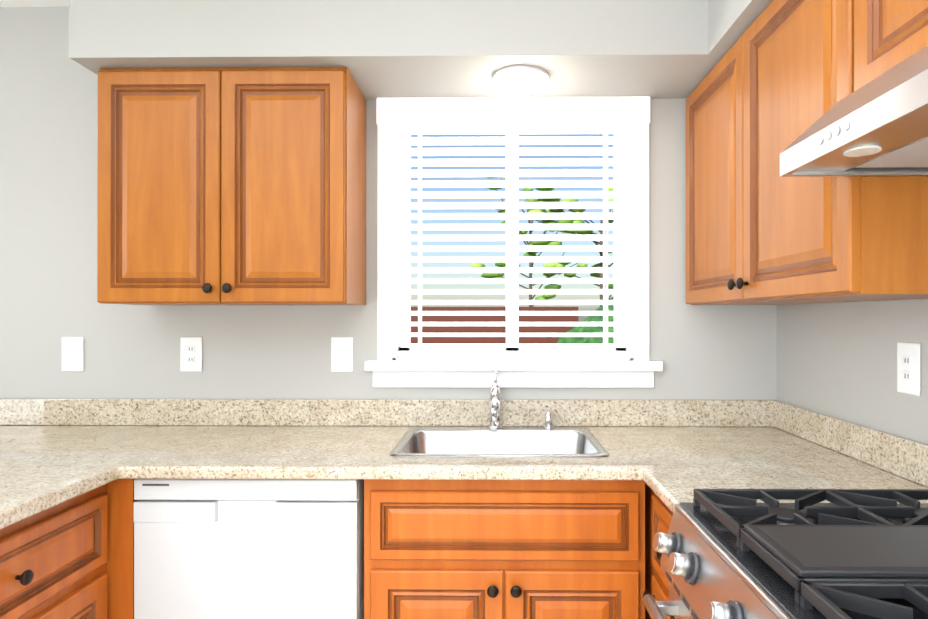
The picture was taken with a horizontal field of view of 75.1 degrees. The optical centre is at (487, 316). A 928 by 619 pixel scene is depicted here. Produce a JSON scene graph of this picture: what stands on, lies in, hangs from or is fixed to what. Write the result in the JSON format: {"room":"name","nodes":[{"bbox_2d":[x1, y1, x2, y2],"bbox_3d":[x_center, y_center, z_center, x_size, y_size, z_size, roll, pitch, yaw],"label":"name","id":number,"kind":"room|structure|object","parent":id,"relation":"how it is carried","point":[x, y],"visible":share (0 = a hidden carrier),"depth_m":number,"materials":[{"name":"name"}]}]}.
{"room":"kitchen","nodes":[
{"label":"kitchen","id":0,"kind":"room"},
{"bbox_2d":[0,0,68,6],"bbox_3d":[-2.231,-1.245,0.025,6.892,0.100,4.900,0,0,1],"label":"ceiling","id":1,"kind":"structure","parent":0,"point":[34,3],"depth_m":2.29,"materials":[{"name":"white paint"}]},
{"bbox_2d":[0,7,776,399],"bbox_3d":[-2.202,0.065,2.397,6.592,2.510,0.150,0,0,1],"label":"wall","id":2,"kind":"structure","parent":0,"point":[48,193],"depth_m":2.31,"materials":[{"name":"grey paint"}]},
{"bbox_2d":[62,337,83,370],"bbox_3d":[-1.589,0.145,2.309,0.084,0.132,0.010,0,0,1],"label":"light switch","id":3,"kind":"object","parent":2,"relation":"attached to","point":[72,353],"visible":1,"depth_m":2.31,"materials":[{"name":"white plastic"}]},
{"bbox_2d":[180,337,201,371],"bbox_3d":[-1.132,0.145,2.304,0.084,0.132,0.009,0,0,1],"label":"electrical outlet","id":4,"kind":"object","parent":2,"relation":"attached to","point":[190,354],"visible":1,"depth_m":2.30,"materials":[{"name":"white plastic"}]},
{"bbox_2d":[97,67,365,304],"bbox_3d":[-0.876,-0.433,2.126,0.824,0.782,0.356,0,0,1],"label":"upper cabinet","id":5,"kind":"object","parent":2,"relation":"attached to","point":[231,186],"visible":1,"depth_m":1.98,"materials":[{"name":"brown wood"}]},
{"bbox_2d":[331,337,352,371],"bbox_3d":[-0.554,0.145,2.296,0.084,0.132,0.010,0,0,1],"label":"light switch","id":6,"kind":"object","parent":2,"relation":"attached to","point":[341,354],"visible":1,"depth_m":2.29,"materials":[{"name":"white plastic"}]},
{"bbox_2d":[0,399,927,508],"bbox_3d":[-0.449,0.364,1.804,3.066,0.100,0.988,0,0,1],"label":"backsplash","id":7,"kind":"structure","parent":2,"relation":"attached to","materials":[{"name":"stone"}]},
{"bbox_2d":[364,124,662,387],"bbox_3d":[0.097,-0.265,2.347,1.114,1.070,0.195,0,0,1],"label":"window","id":8,"kind":"structure","parent":2,"relation":"in","point":[389,367],"depth_m":2.28,"materials":[{"name":"white wood"}]},
{"bbox_2d":[376,97,649,356],"bbox_3d":[0.096,-0.335,2.309,1.030,0.979,0.089,0,0,1],"label":"window blind","id":9,"kind":"object","parent":8,"relation":"attached to","point":[419,117],"visible":0.94,"depth_m":2.31,"materials":[{"name":"white plastic"}]},
{"bbox_2d":[69,0,772,99],"bbox_3d":[-0.148,-1.013,-0.001,2.426,0.364,4.600,0,0,1],"label":"ceiling","id":10,"kind":"structure","parent":0,"point":[665,49],"depth_m":1.92,"materials":[{"name":"grey paint"}]},
{"bbox_2d":[492,65,548,94],"bbox_3d":[0.115,-0.811,2.083,0.196,0.030,0.196,0,0,1],"label":"recessed light","id":11,"kind":"object","parent":10,"relation":"in","point":[521,80],"visible":0.98,"depth_m":2.04,"materials":[{"name":"white glass"}]},
{"bbox_2d":[776,299,927,443],"bbox_3d":[1.141,0.060,0.056,0.150,2.510,4.750,0,0,1],"label":"wall","id":12,"kind":"structure","parent":0,"point":[838,360],"depth_m":1.78,"materials":[{"name":"grey paint"}]},
{"bbox_2d":[686,0,927,304],"bbox_3d":[0.891,-0.434,1.722,0.385,0.782,1.047,0,0,1],"label":"upper cabinet","id":13,"kind":"object","parent":12,"relation":"attached to","point":[778,79],"visible":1,"depth_m":1.48,"materials":[{"name":"brown wood"}]},
{"bbox_2d":[854,0,927,90],"bbox_3d":[0.880,-0.627,0.816,0.385,0.399,0.760,0,0,1],"label":"upper cabinet","id":14,"kind":"object","parent":12,"relation":"attached to","point":[889,34],"visible":0.73,"depth_m":1.10,"materials":[{"name":"brown wood"}]},
{"bbox_2d":[780,46,927,176],"bbox_3d":[0.822,-0.352,0.816,0.501,0.148,0.756,0,0,1],"label":"range hood","id":15,"kind":"object","parent":14,"relation":"attached to","point":[878,126],"visible":1,"depth_m":1.01,"materials":[{"name":"silver metal"}]},
{"bbox_2d":[897,342,920,395],"bbox_3d":[1.079,0.134,1.547,0.009,0.132,0.084,0,0,1],"label":"electrical outlet","id":16,"kind":"object","parent":12,"relation":"attached to","point":[908,368],"visible":1,"depth_m":1.54,"materials":[{"name":"white plastic"}]},
{"bbox_3d":[-2.231,1.365,0.020,6.892,0.100,4.900,0,0,1],"label":"floor","id":17,"kind":"structure","parent":0,"visible":0},
{"bbox_2d":[133,479,363,618],"bbox_3d":[-0.672,0.887,1.979,0.624,0.864,0.605,0,0,1],"label":"dishwasher","id":18,"kind":"object","parent":17,"relation":"on","point":[248,548],"visible":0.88,"depth_m":1.68,"materials":[{"name":"white metal"}]},
{"bbox_2d":[0,399,927,618],"bbox_3d":[-0.458,0.815,0.979,3.067,1.005,2.639,0,0,1],"label":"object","id":19,"kind":"object","parent":17,"relation":"on","point":[508,537],"visible":0.81,"depth_m":1.68,"materials":[{"name":"beige stone"}]},
{"bbox_2d":[389,369,609,456],"bbox_3d":[0.038,0.391,2.009,0.660,0.394,0.470,0,0,1],"label":"sink","id":20,"kind":"object","parent":19,"relation":"in","point":[495,438],"visible":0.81,"depth_m":2.17,"materials":[{"name":"silver metal"}]},
{"bbox_2d":[487,369,554,429],"bbox_3d":[0.122,0.302,2.148,0.243,0.216,0.174,0,0,1],"label":"faucet","id":21,"kind":"object","parent":20,"relation":"on","point":[495,397],"depth_m":2.19,"materials":[{"name":"silver metal"}]},
{"bbox_2d":[643,489,927,618],"bbox_3d":[0.695,0.705,0.925,0.751,1.225,0.731,0,0,1],"label":"range","id":22,"kind":"object","parent":17,"relation":"on","point":[843,554],"visible":1,"depth_m":0.98,"materials":[{"name":"grey metal"}]},
{"label":"outside","id":23,"kind":"structure","parent":0,"visible":0},
{"bbox_3d":[-14.507,1.806,42.697,110.000,0.200,79.550,0,0,1],"label":"ground","id":24,"kind":"structure","parent":23,"visible":0},
{"bbox_2d":[411,307,577,343],"bbox_3d":[-19.156,0.731,12.048,41.450,1.820,3.040,0,0,1],"label":"fence","id":25,"kind":"object","parent":24,"relation":"on","point":[488,329],"visible":0.04,"depth_m":10.30,"materials":[{"name":"brown wood"}]},
{"bbox_2d":[471,177,613,343],"bbox_3d":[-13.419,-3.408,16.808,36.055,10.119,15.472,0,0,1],"label":"tree","id":26,"kind":"object","parent":24,"relation":"on","point":[583,340],"visible":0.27,"depth_m":12.28,"materials":[{"name":"green plant"}]}
]}

